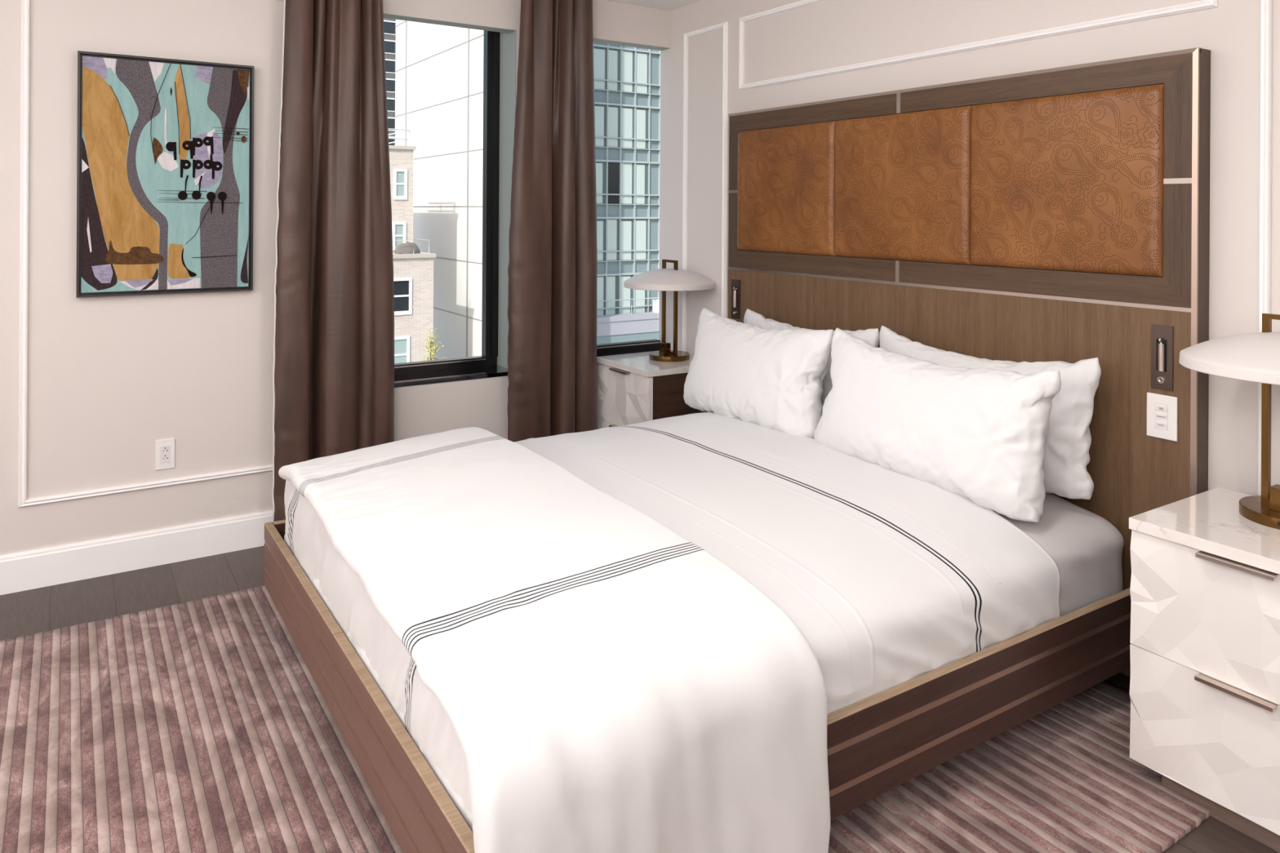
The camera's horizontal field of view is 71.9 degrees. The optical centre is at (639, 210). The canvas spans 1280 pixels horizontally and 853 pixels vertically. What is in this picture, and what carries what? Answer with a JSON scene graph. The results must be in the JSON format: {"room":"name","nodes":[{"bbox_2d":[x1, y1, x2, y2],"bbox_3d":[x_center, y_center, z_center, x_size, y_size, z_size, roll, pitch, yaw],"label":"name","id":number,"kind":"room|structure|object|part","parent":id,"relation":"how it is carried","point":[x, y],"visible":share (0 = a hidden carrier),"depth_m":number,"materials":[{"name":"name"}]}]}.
{"room":"hotel room","nodes":[
{"label":"hotel room","id":0,"kind":"room"},
{"bbox_2d":[0,0,670,555],"bbox_3d":[-2.025,0.173,3.559,5.000,2.549,0.300,0,0,-33],"label":"wall","id":1,"kind":"structure","parent":0,"point":[109,378],"depth_m":3.43,"materials":[{"name":"beige paint"}]},
{"bbox_2d":[0,509,273,595],"bbox_3d":[-1.946,1.319,3.427,5.000,0.139,0.016,0,0,-33],"label":"baseboard","id":2,"kind":"structure","parent":1,"relation":"attached to","point":[20,571],"depth_m":3.40,"materials":[{"name":"white wood"}]},
{"bbox_2d":[17,0,284,507],"bbox_3d":[-1.847,0.087,3.485,0.984,1.996,0.018,0,0,-33],"label":"trim","id":3,"kind":"structure","parent":1,"relation":"attached to","point":[24,501],"depth_m":3.22,"materials":[{"name":"white paint"}]},
{"bbox_2d":[75,50,253,297],"bbox_3d":[-1.851,-0.136,3.470,0.611,0.921,0.034,0,0,-33],"label":"framed print","id":4,"kind":"object","parent":1,"relation":"attached to","point":[165,147],"visible":1,"depth_m":3.46,"materials":[{"name":"multicoloured paper"}]},
{"bbox_2d":[155,438,174,470],"bbox_3d":[-1.871,0.958,3.478,0.067,0.118,0.008,0,0,-33],"label":"wall outlet","id":5,"kind":"object","parent":1,"relation":"attached to","point":[164,448],"visible":1,"depth_m":3.48,"materials":[{"name":"white plastic"}]},
{"bbox_2d":[160,445,169,463],"bbox_3d":[-1.870,0.958,3.476,0.034,0.066,0.002,0,0,-33],"label":"receptacle","id":6,"kind":"object","parent":5,"relation":"attached to","point":[164,450],"depth_m":3.47,"materials":[{"name":"white plastic"}]},
{"bbox_2d":[383,13,515,368],"bbox_3d":[-1.059,-0.160,4.124,0.951,1.871,0.200,0,0,-33],"label":"trim","id":7,"kind":"structure","parent":1,"relation":"attached to","point":[507,37],"depth_m":4.38,"materials":[{"name":"grey paint"}]},
{"bbox_2d":[394,30,507,387],"bbox_3d":[-1.072,-0.150,4.142,0.950,1.891,0.254,0,0,-33],"label":"window","id":8,"kind":"structure","parent":1,"relation":"in","point":[485,366],"depth_m":4.44,"materials":[{"name":"black metal"}]},
{"bbox_3d":[-1.078,0.785,4.142,0.950,0.020,0.254,0,0,-33],"label":"sill","id":9,"kind":"part","parent":8,"relation":"part of","materials":[{"name":"black metal"}]},
{"bbox_2d":[596,338,661,356],"bbox_3d":[-0.144,-0.054,4.668,0.640,1.667,0.127,0,0,-33],"label":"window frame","id":10,"kind":"structure","parent":1,"relation":"in","point":[647,345],"depth_m":4.74,"materials":[{"name":"black metal"}]},
{"bbox_3d":[-0.149,0.769,4.668,0.640,0.020,0.127,0,0,-33],"label":"sill","id":11,"kind":"part","parent":10,"relation":"part of","materials":[{"name":"black stone"}]},
{"bbox_2d":[593,38,669,50],"bbox_3d":[-0.129,-0.887,4.652,0.639,0.004,0.080,0,0,-33],"label":"trim","id":12,"kind":"structure","parent":1,"relation":"attached to","point":[595,40],"depth_m":4.69,"materials":[{"name":"grey paint"}]},
{"bbox_2d":[0,546,1279,852],"bbox_3d":[-0.508,1.427,1.222,5.020,0.060,5.320,0,0,-33],"label":"floor","id":13,"kind":"structure","parent":0,"point":[36,611],"depth_m":3.17,"materials":[{"name":"carpet"}]},
{"bbox_2d":[0,585,1210,852],"bbox_3d":[-0.504,1.389,2.344,3.485,0.014,2.482,0,0,-33],"label":"rug","id":14,"kind":"object","parent":13,"relation":"on","point":[198,726],"visible":0.24,"depth_m":2.20,"materials":[{"name":"carpet"}]},
{"bbox_2d":[263,520,1131,852],"bbox_3d":[0.102,1.230,2.792,2.083,0.310,1.890,0,0,-33],"label":"frame","id":15,"kind":"object","parent":14,"relation":"on","point":[877,744],"visible":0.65,"depth_m":2.08,"materials":[{"name":"brown wood"}]},
{"bbox_3d":[-0.393,1.177,3.581,2.057,0.208,0.026,0,0,-33],"label":"rail","id":16,"kind":"part","parent":15,"relation":"part of","materials":[{"name":"brown wood"}]},
{"bbox_3d":[-1.020,1.173,2.632,0.026,0.208,0.938,0,0,-33],"label":"foot rail","id":17,"kind":"part","parent":15,"relation":"part of","materials":[{"name":"brown wood"}]},
{"bbox_3d":[-0.506,1.176,1.839,0.026,0.208,0.950,0,0,-33],"label":"foot rail","id":18,"kind":"part","parent":15,"relation":"part of","materials":[{"name":"brown wood"}]},
{"bbox_3d":[0.619,1.183,2.016,2.057,0.208,0.026,0,0,-33],"label":"rail","id":19,"kind":"part","parent":15,"relation":"part of","materials":[{"name":"brown wood"}]},
{"bbox_2d":[995,493,1124,617],"bbox_3d":[0.161,1.020,2.779,1.996,0.355,1.734,0,0,-33],"label":"mattress","id":20,"kind":"object","parent":15,"relation":"on","point":[1086,548],"visible":0.02,"depth_m":2.49,"materials":[{"name":"grey fabric"}]},
{"bbox_2d":[278,426,830,852],"bbox_3d":[-0.449,1.045,2.332,0.828,0.576,1.948,0,0,-33],"label":"duvet","id":21,"kind":"object","parent":20,"relation":"on","point":[575,673],"visible":0.98,"depth_m":1.71,"materials":[{"name":"white fabric"}]},
{"bbox_2d":[683,307,833,439],"bbox_3d":[0.443,0.642,3.528,0.240,0.429,0.810,0,0,-33],"label":"pillow","id":22,"kind":"object","parent":20,"relation":"on","point":[772,379],"visible":0.94,"depth_m":3.37,"materials":[{"name":"white fabric"}]},
{"bbox_2d":[513,412,1060,715],"bbox_3d":[0.005,0.952,2.728,1.474,0.294,1.857,0,0,-33],"label":"sheet","id":23,"kind":"object","parent":20,"relation":"on","point":[891,579],"visible":0.55,"depth_m":2.34,"materials":[{"name":"white fabric"}]},
{"bbox_2d":[743,308,879,406],"bbox_3d":[0.660,0.646,3.633,0.188,0.414,0.786,0,0,-33],"label":"pillow","id":24,"kind":"object","parent":20,"relation":"on","point":[871,335],"visible":0.17,"depth_m":3.42,"materials":[{"name":"white fabric"}]},
{"bbox_2d":[813,327,1061,522],"bbox_3d":[0.893,0.648,2.808,0.256,0.453,0.868,0,0,-33],"label":"pillow","id":25,"kind":"object","parent":20,"relation":"on","point":[977,434],"visible":0.94,"depth_m":2.64,"materials":[{"name":"white fabric"}]},
{"bbox_2d":[879,325,1101,499],"bbox_3d":[1.102,0.644,2.940,0.196,0.427,0.854,0,0,-33],"label":"pillow","id":26,"kind":"object","parent":20,"relation":"on","point":[1068,441],"visible":0.39,"depth_m":2.62,"materials":[{"name":"white fabric"}]},
{"bbox_2d":[596,351,702,429],"bbox_3d":[0.088,1.075,4.450,0.472,0.650,0.483,0,0,-33],"label":"bedside table","id":27,"kind":"object","parent":13,"relation":"on","point":[634,388],"visible":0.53,"depth_m":4.27,"materials":[{"name":"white wood"}]},
{"bbox_3d":[-0.084,1.205,4.340,0.028,0.280,0.480,0,0,-33],"label":"drawer","id":28,"kind":"part","parent":27,"relation":"part of","materials":[{"name":"white"}]},
{"bbox_3d":[-0.099,0.785,4.330,0.025,0.009,0.158,0,0,-33],"label":"handle","id":29,"kind":"part","parent":27,"relation":"part of","materials":[{"name":"silver metal"}]},
{"bbox_3d":[-0.082,0.922,4.340,0.028,0.282,0.480,0,0,-33],"label":"drawer","id":30,"kind":"part","parent":27,"relation":"part of","materials":[{"name":"white wood"}]},
{"bbox_2d":[623,259,715,361],"bbox_3d":[0.151,0.500,4.495,0.469,0.502,0.469,0,0,-33],"label":"table lamp","id":31,"kind":"object","parent":27,"relation":"on","point":[664,279],"visible":1,"depth_m":4.39,"materials":[{"name":"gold metal"}]},
{"bbox_2d":[658,342,671,354],"bbox_3d":[0.130,0.697,4.478,0.038,0.056,0.060,0,0,-33],"label":"switch","id":32,"kind":"object","parent":31,"relation":"attached to","point":[664,347],"depth_m":4.47,"materials":[{"name":"gold metal"}]},
{"bbox_3d":[0.152,0.340,4.495,0.469,0.094,0.469,0,0,-33],"label":"lamp shade","id":33,"kind":"part","parent":31,"relation":"part of","materials":[{"name":"white"}]},
{"bbox_2d":[1128,487,1279,852],"bbox_3d":[1.522,1.084,2.098,0.472,0.650,0.483,0,0,-33],"label":"bedside table","id":34,"kind":"object","parent":13,"relation":"on","point":[1205,588],"visible":1,"depth_m":2.05,"materials":[{"name":"white wood"}]},
{"bbox_3d":[1.350,1.214,1.988,0.028,0.280,0.480,0,0,-33],"label":"drawer","id":35,"kind":"part","parent":34,"relation":"part of","materials":[{"name":"white"}]},
{"bbox_3d":[1.352,0.931,1.988,0.028,0.282,0.480,0,0,-33],"label":"drawer","id":36,"kind":"part","parent":34,"relation":"part of","materials":[{"name":"white"}]},
{"bbox_2d":[1178,312,1279,529],"bbox_3d":[1.601,0.509,2.173,0.469,0.502,0.469,0,0,-33],"label":"table lamp","id":37,"kind":"object","parent":34,"relation":"on","point":[1253,357],"visible":1,"depth_m":2.16,"materials":[{"name":"gold metal"}]},
{"bbox_3d":[1.602,0.349,2.173,0.469,0.094,0.469,0,0,-33],"label":"lamp shade","id":38,"kind":"part","parent":37,"relation":"part of","materials":[{"name":"white"}]},
{"bbox_2d":[1269,484,1279,511],"bbox_3d":[1.580,0.706,2.155,0.038,0.056,0.060,0,0,-33],"label":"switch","id":39,"kind":"object","parent":37,"relation":"attached to","point":[1274,491],"depth_m":2.16,"materials":[{"name":"gold metal"}]},
{"bbox_3d":[1.333,1.078,1.978,0.025,0.009,0.158,0,0,-33],"label":"handle","id":40,"kind":"part","parent":34,"relation":"part of","materials":[{"name":"silver metal"}]},
{"bbox_3d":[1.335,0.794,1.978,0.025,0.009,0.158,0,0,-33],"label":"handle","id":41,"kind":"part","parent":34,"relation":"part of","materials":[{"name":"silver metal"}]},
{"bbox_2d":[604,0,701,10],"bbox_3d":[-0.493,-1.132,1.389,5.200,0.080,5.600,0,0,-33],"label":"ceiling","id":42,"kind":"structure","parent":0,"point":[668,5],"depth_m":4.62,"materials":[{"name":"white paint"}]},
{"bbox_2d":[271,0,394,522],"bbox_3d":[-1.291,0.145,3.742,0.502,2.482,0.165,0,0,-33],"label":"curtain","id":43,"kind":"object","parent":42,"relation":"hanging from","point":[333,371],"visible":0.88,"depth_m":3.70,"materials":[{"name":"brown fabric"}]},
{"bbox_2d":[507,0,597,441],"bbox_3d":[-0.428,0.151,4.309,0.503,2.482,0.144,0,0,-43],"label":"curtain","id":44,"kind":"object","parent":42,"relation":"hanging from","point":[553,267],"visible":0.85,"depth_m":4.29,"materials":[{"name":"brown fabric"}]},
{"bbox_2d":[658,0,1279,495],"bbox_3d":[1.638,0.195,2.647,0.160,2.549,5.388,0,0,-33],"label":"wall","id":45,"kind":"structure","parent":0,"point":[824,34],"depth_m":3.19,"materials":[{"name":"beige paint"}]},
{"bbox_2d":[681,21,728,351],"bbox_3d":[0.326,0.080,4.513,0.018,2.037,0.359,0,0,-33],"label":"trim","id":46,"kind":"structure","parent":45,"relation":"attached to","point":[725,24],"depth_m":4.38,"materials":[{"name":"white"}]},
{"bbox_2d":[727,47,1210,677],"bbox_3d":[1.011,0.461,3.377,0.097,1.850,2.106,0,0,-33],"label":"headboard","id":47,"kind":"object","parent":45,"relation":"attached to","point":[1062,214],"visible":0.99,"depth_m":2.93,"materials":[{"name":"brown wood"}]},
{"bbox_2d":[731,279,740,319],"bbox_3d":[0.451,0.417,4.183,0.019,0.184,0.062,0,0,-33],"label":"light","id":48,"kind":"object","parent":47,"relation":"attached to","point":[735,284],"visible":1,"depth_m":4.17,"materials":[{"name":"brown"}]},
{"bbox_3d":[0.629,-0.095,3.908,0.027,0.561,0.630,0,0,-33],"label":"leather panel","id":49,"kind":"part","parent":47,"relation":"part of","materials":[{"name":"brown leather"}]},
{"bbox_3d":[0.978,-0.093,3.369,0.027,0.561,0.652,0,0,-33],"label":"leather panel","id":50,"kind":"part","parent":47,"relation":"part of","materials":[{"name":"brown leather"}]},
{"bbox_3d":[0.995,0.834,3.368,0.020,1.104,2.080,0,0,-33],"label":"panel","id":51,"kind":"part","parent":47,"relation":"part of","materials":[{"name":"brown wood"}]},
{"bbox_3d":[0.999,0.230,3.368,0.020,0.082,2.080,0,0,-33],"label":"frame rail","id":52,"kind":"part","parent":47,"relation":"part of","materials":[{"name":"brown wood"}]},
{"bbox_3d":[1.003,-0.412,3.368,0.020,0.077,2.080,0,0,-33],"label":"frame rail","id":53,"kind":"part","parent":47,"relation":"part of","materials":[{"name":"brown wood"}]},
{"bbox_3d":[1.331,-0.090,2.822,0.027,0.561,0.648,0,0,-33],"label":"leather panel","id":54,"kind":"part","parent":47,"relation":"part of","materials":[{"name":"brown leather"}]},
{"bbox_2d":[1146,392,1177,441],"bbox_3d":[1.508,0.594,2.550,0.010,0.126,0.084,0,0,-33],"label":"keypad","id":55,"kind":"object","parent":47,"relation":"attached to","point":[1162,410],"visible":1,"depth_m":2.54,"materials":[{"name":"white plastic"}]},
{"bbox_2d":[1151,324,1173,391],"bbox_3d":[1.507,0.423,2.551,0.019,0.184,0.060,0,0,-33],"label":"light","id":56,"kind":"object","parent":47,"relation":"attached to","point":[1162,336],"visible":1,"depth_m":2.55,"materials":[{"name":"brown"}]},
{"bbox_2d":[1157,376,1164,383],"bbox_3d":[1.506,0.488,2.550,0.005,0.019,0.019,0,0,-33],"label":"switch","id":57,"kind":"object","parent":56,"relation":"attached to","point":[1161,380],"depth_m":2.55,"materials":[{"name":"silver metal"}]},
{"bbox_2d":[738,0,1217,90],"bbox_3d":[1.058,-0.759,3.389,0.018,0.353,2.119,0,0,-33],"label":"trim","id":58,"kind":"structure","parent":45,"relation":"attached to","point":[1201,4],"depth_m":3.23,"materials":[{"name":"white"}]},
{"bbox_2d":[1257,0,1272,495],"bbox_3d":[1.882,0.089,2.107,0.018,2.037,0.718,0,0,-33],"label":"trim","id":59,"kind":"structure","parent":45,"relation":"attached to","point":[1266,6],"depth_m":2.39,"materials":[{"name":"white paint"}]},
{"label":"outside","id":60,"kind":"structure","parent":0,"visible":0},
{"bbox_3d":[-27.952,8.382,94.188,130.000,0.300,179.400,0,0,-33],"label":"pavement","id":61,"kind":"object","parent":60,"visible":0},
{"bbox_2d":[383,17,395,145],"bbox_3d":[-47.337,-19.385,134.719,17.200,55.000,10.100,0,0,-33],"label":"office tower","id":62,"kind":"structure","parent":61,"relation":"on","point":[389,28],"depth_m":134.80,"materials":[{"name":"grey glass"}]},
{"bbox_3d":[-44.560,-28.003,130.599,16.700,1.750,0.080,0,0,-33],"label":"pane","id":63,"kind":"part","parent":62,"relation":"part of","materials":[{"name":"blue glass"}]},
{"bbox_3d":[-44.577,-25.063,130.599,16.700,1.750,0.080,0,0,-33],"label":"pane","id":64,"kind":"part","parent":62,"relation":"part of","materials":[{"name":"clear glass"}]},
{"bbox_3d":[-44.595,-22.123,130.599,16.700,1.750,0.080,0,0,-33],"label":"pane","id":65,"kind":"part","parent":62,"relation":"part of","materials":[{"name":"clear glass"}]},
{"bbox_3d":[-44.613,-19.183,130.599,16.700,1.750,0.080,0,0,-33],"label":"pane","id":66,"kind":"part","parent":62,"relation":"part of","materials":[{"name":"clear glass"}]},
{"bbox_3d":[-44.630,-16.243,130.599,16.700,1.750,0.080,0,0,-33],"label":"pane","id":67,"kind":"part","parent":62,"relation":"part of","materials":[{"name":"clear glass"}]},
{"bbox_3d":[-44.648,-13.303,130.599,16.700,1.750,0.080,0,0,-33],"label":"pane","id":68,"kind":"part","parent":62,"relation":"part of","materials":[{"name":"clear glass"}]},
{"bbox_3d":[-44.666,-10.363,130.599,16.700,1.750,0.080,0,0,-33],"label":"pane","id":69,"kind":"part","parent":62,"relation":"part of","materials":[{"name":"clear glass"}]},
{"bbox_2d":[387,128,435,363],"bbox_3d":[-15.401,2.255,41.126,8.570,12.106,10.100,0,0,-33],"label":"brick building","id":70,"kind":"structure","parent":61,"relation":"on","point":[413,273],"depth_m":39.02,"materials":[{"name":"beige brick"}]},
{"bbox_3d":[-11.021,1.124,40.340,0.380,1.020,0.050,0,0,-33],"label":"pane","id":71,"kind":"part","parent":70,"relation":"part of","materials":[{"name":"grey"}]},
{"bbox_3d":[-14.827,-3.392,40.379,7.504,0.806,3.940,0,0,-33],"label":"roof railing","id":72,"kind":"part","parent":70,"relation":"part of","materials":[{"name":"white metal"}]},
{"bbox_3d":[-10.973,-1.246,40.362,0.380,1.120,0.050,0,0,-33],"label":"pane","id":73,"kind":"part","parent":70,"relation":"part of","materials":[{"name":"grey"}]},
{"bbox_3d":[-10.675,6.261,38.321,1.100,1.350,0.050,0,0,-33],"label":"pane","id":74,"kind":"part","parent":70,"relation":"part of","materials":[{"name":"grey"}]},
{"bbox_3d":[-10.626,3.696,38.343,1.180,1.320,0.050,0,0,-33],"label":"pane","id":75,"kind":"part","parent":70,"relation":"part of","materials":[{"name":"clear glass"}]},
{"bbox_2d":[394,241,420,253],"bbox_3d":[-10.364,1.650,39.320,1.150,0.566,0.900,0,0,-33],"label":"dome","id":76,"kind":"object","parent":70,"relation":"on","point":[406,247],"visible":0.88,"depth_m":39.01,"materials":[{"name":"grey"}]},
{"bbox_3d":[-10.550,1.554,38.604,2.769,0.664,0.044,0,0,-33],"label":"roof railing","id":77,"kind":"part","parent":70,"relation":"part of","materials":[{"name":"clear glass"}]},
{"bbox_2d":[420,328,445,360],"bbox_3d":[-8.304,6.503,35.183,1.566,3.697,1.368,0,0,39],"label":"young tree","id":78,"kind":"object","parent":61,"relation":"on","point":[432,348],"visible":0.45,"depth_m":34.97,"materials":[{"name":"yellow plant"}]},
{"bbox_2d":[395,19,483,359],"bbox_3d":[-8.841,-10.153,46.750,3.230,37.000,16.300,0,0,-33],"label":"building","id":79,"kind":"structure","parent":61,"relation":"on","point":[439,68],"depth_m":45.36,"materials":[{"name":"white"}]},
{"bbox_2d":[593,42,660,315],"bbox_3d":[-1.502,-5.474,48.935,8.485,34.270,4.035,0,0,-33],"label":"apartment building","id":80,"kind":"structure","parent":61,"relation":"on","point":[627,79],"depth_m":47.15,"materials":[{"name":"grey glass"}]},
{"bbox_3d":[-2.163,-7.443,46.225,0.711,2.080,0.055,0,0,-33],"label":"curtain panel","id":81,"kind":"part","parent":80,"relation":"part of","materials":[{"name":"clear glass"}]},
{"bbox_3d":[-2.195,-4.444,46.216,0.677,2.082,0.055,0,0,-33],"label":"curtain panel","id":82,"kind":"part","parent":80,"relation":"part of","materials":[{"name":"clear glass"}]},
{"bbox_3d":[-2.240,-1.459,46.198,0.612,2.112,0.055,0,0,-33],"label":"curtain panel","id":83,"kind":"part","parent":80,"relation":"part of","materials":[{"name":"clear glass"}]},
{"bbox_3d":[-2.233,1.557,46.214,0.671,2.080,0.055,0,0,-33],"label":"curtain panel","id":84,"kind":"part","parent":80,"relation":"part of","materials":[{"name":"clear glass"}]},
{"bbox_3d":[-2.235,4.524,46.224,0.710,2.145,0.055,0,0,-33],"label":"curtain panel","id":85,"kind":"part","parent":80,"relation":"part of","materials":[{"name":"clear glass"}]},
{"bbox_3d":[-1.551,4.526,46.667,0.520,2.149,0.055,0,0,-33],"label":"curtain panel","id":86,"kind":"part","parent":80,"relation":"part of","materials":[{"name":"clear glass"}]},
{"bbox_3d":[-1.501,1.522,46.688,0.594,2.159,0.055,0,0,-33],"label":"curtain panel","id":87,"kind":"part","parent":80,"relation":"part of","materials":[{"name":"clear glass"}]},
{"bbox_3d":[-1.454,-7.449,46.683,0.579,2.100,0.055,0,0,-33],"label":"curtain panel","id":88,"kind":"part","parent":80,"relation":"part of","materials":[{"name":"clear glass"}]},
{"bbox_3d":[-1.453,-4.446,46.696,0.624,2.094,0.055,0,0,-33],"label":"curtain panel","id":89,"kind":"part","parent":80,"relation":"part of","materials":[{"name":"clear glass"}]},
{"bbox_3d":[-0.802,4.543,47.151,0.643,2.124,0.055,0,0,-33],"label":"curtain panel","id":90,"kind":"part","parent":80,"relation":"part of","materials":[{"name":"clear glass"}]},
{"bbox_3d":[-0.741,-1.476,47.168,0.703,2.164,0.055,0,0,-33],"label":"curtain panel","id":91,"kind":"part","parent":80,"relation":"part of","materials":[{"name":"clear glass"}]},
{"bbox_3d":[-0.765,1.570,47.164,0.689,2.071,0.055,0,0,-33],"label":"curtain panel","id":92,"kind":"part","parent":80,"relation":"part of","materials":[{"name":"clear glass"}]},
{"bbox_3d":[-0.721,-4.445,47.169,0.708,2.101,0.055,0,0,-33],"label":"curtain panel","id":93,"kind":"part","parent":80,"relation":"part of","materials":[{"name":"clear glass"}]},
{"bbox_3d":[-0.709,-7.467,47.165,0.694,2.146,0.055,0,0,-33],"label":"curtain panel","id":94,"kind":"part","parent":80,"relation":"part of","materials":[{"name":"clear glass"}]},
{"bbox_3d":[-0.029,4.550,47.652,0.666,2.120,0.055,0,0,-33],"label":"curtain panel","id":95,"kind":"part","parent":80,"relation":"part of","materials":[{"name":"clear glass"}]},
{"bbox_3d":[-0.018,-1.451,47.636,0.606,2.121,0.055,0,0,-33],"label":"curtain panel","id":96,"kind":"part","parent":80,"relation":"part of","materials":[{"name":"clear glass"}]},
{"bbox_3d":[0.009,1.556,47.665,0.712,2.108,0.055,0,0,-33],"label":"curtain panel","id":97,"kind":"part","parent":80,"relation":"part of","materials":[{"name":"clear glass"}]},
{"bbox_3d":[0.013,-4.428,47.644,0.636,2.075,0.055,0,0,-33],"label":"curtain panel","id":98,"kind":"part","parent":80,"relation":"part of","materials":[{"name":"clear glass"}]},
{"bbox_3d":[0.066,-7.458,47.666,0.719,2.136,0.055,0,0,-33],"label":"curtain panel","id":99,"kind":"part","parent":80,"relation":"part of","materials":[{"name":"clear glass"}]},
{"bbox_2d":[596,297,659,344],"bbox_3d":[-0.375,6.505,46.516,9.500,3.786,0.800,0,0,-33],"label":"parapet","id":100,"kind":"object","parent":61,"relation":"on","point":[624,327],"visible":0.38,"depth_m":45.95,"materials":[{"name":"white concrete"}]},
{"bbox_3d":[-0.311,5.025,46.432,9.500,0.826,0.060,0,0,-33],"label":"railing","id":101,"kind":"part","parent":100,"relation":"part of","materials":[{"name":"silver metal"}]},
{"bbox_2d":[652,298,659,313],"bbox_3d":[1.340,5.103,47.560,1.300,0.690,0.500,0,0,-33],"label":"roof unit","id":102,"kind":"structure","parent":100,"relation":"on","point":[657,301],"depth_m":47.12,"materials":[{"name":"white metal"}]}
]}

